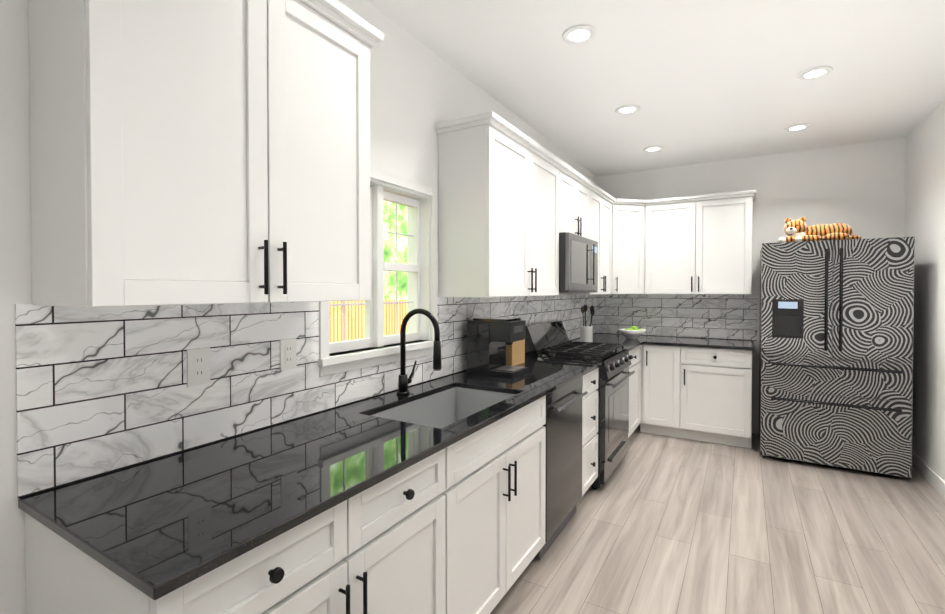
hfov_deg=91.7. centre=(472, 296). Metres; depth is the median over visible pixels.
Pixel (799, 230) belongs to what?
tiger
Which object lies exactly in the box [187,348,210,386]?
electrical outlet
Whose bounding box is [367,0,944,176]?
ceiling
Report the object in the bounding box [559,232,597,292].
over-the-range microwave
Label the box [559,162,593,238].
upper cabinet
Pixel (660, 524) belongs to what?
floor
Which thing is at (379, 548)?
base cabinet
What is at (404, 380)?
faucet
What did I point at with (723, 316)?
backsplash
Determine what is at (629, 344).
countertop
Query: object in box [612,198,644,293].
upper cabinet
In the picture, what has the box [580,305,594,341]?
utensil crock
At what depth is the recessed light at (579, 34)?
2.36 m
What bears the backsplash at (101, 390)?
attached to the wall at (418, 90)
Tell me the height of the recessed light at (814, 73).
0.010 m
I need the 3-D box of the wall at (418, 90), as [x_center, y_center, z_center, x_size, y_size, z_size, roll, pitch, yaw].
[-0.324,0.013,2.527,0.150,2.740,6.650,0,1,31]
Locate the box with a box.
[506,339,524,365]
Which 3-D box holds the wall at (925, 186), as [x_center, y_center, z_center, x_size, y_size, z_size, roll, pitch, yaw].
[2.109,0.032,1.083,0.150,2.740,6.650,0,1,31]
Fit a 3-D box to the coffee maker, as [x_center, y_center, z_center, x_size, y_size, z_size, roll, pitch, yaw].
[0.151,0.294,2.754,0.300,0.330,0.220,0,1,31]
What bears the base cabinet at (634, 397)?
on the floor
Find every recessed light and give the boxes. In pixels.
[562,25,596,43]
[615,105,639,114]
[643,146,662,151]
[784,123,810,131]
[797,66,832,79]
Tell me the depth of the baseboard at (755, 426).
4.54 m
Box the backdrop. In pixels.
[329,201,407,341]
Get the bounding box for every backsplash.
[15,294,595,497]
[596,294,756,340]
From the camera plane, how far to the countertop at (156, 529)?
1.18 m
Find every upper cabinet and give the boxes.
[28,0,382,307]
[435,111,563,296]
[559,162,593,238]
[559,184,614,294]
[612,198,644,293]
[645,190,756,293]
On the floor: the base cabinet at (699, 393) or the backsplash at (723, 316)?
the base cabinet at (699, 393)
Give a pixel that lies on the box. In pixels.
(515, 353)
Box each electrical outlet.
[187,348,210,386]
[280,338,296,370]
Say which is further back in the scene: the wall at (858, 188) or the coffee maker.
the wall at (858, 188)
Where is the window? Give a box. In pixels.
[318,167,441,376]
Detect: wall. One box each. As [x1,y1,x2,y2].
[0,0,595,613]
[596,137,905,422]
[905,100,944,480]
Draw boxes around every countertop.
[18,356,602,599]
[570,337,645,351]
[593,333,752,349]
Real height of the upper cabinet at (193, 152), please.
0.965 m
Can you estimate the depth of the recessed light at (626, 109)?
3.34 m
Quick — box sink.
[370,387,515,428]
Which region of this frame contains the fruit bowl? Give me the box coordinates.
[618,326,645,338]
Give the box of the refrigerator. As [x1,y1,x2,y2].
[759,236,914,477]
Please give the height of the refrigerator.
1.810 m
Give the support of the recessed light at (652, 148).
in the ceiling
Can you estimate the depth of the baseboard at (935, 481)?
3.36 m
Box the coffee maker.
[467,317,527,377]
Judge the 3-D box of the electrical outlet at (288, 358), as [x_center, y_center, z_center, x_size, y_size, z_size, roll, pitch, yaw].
[-0.695,0.218,1.732,0.007,0.114,0.070,0,1,31]
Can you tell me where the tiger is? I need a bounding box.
[778,217,861,241]
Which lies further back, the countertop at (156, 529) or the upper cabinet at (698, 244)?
the upper cabinet at (698, 244)
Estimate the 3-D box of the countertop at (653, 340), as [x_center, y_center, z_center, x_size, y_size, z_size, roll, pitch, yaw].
[1.940,0.448,4.674,1.553,0.025,0.649,0,1,31]
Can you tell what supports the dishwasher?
on the floor
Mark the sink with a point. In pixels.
(442, 409)
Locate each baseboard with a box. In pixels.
[752,422,758,433]
[912,451,944,498]
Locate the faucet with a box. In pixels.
[396,308,441,394]
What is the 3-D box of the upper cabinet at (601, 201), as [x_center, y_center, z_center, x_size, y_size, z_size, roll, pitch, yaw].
[1.094,-0.503,4.403,0.362,0.965,0.761,0,1,31]
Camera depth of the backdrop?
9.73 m
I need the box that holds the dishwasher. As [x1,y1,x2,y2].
[534,376,587,559]
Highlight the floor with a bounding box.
[490,424,944,613]
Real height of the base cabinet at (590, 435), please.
0.894 m
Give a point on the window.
(420, 267)
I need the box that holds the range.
[525,320,634,489]
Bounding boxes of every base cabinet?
[25,448,445,613]
[441,395,545,613]
[582,368,597,495]
[628,345,640,437]
[639,344,751,447]
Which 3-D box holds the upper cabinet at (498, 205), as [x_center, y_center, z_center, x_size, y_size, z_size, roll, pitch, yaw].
[0.226,-0.485,2.940,0.362,0.965,1.093,0,1,31]
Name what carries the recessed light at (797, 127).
in the ceiling
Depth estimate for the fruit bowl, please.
4.64 m
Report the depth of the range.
3.47 m
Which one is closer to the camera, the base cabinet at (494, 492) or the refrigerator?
the base cabinet at (494, 492)

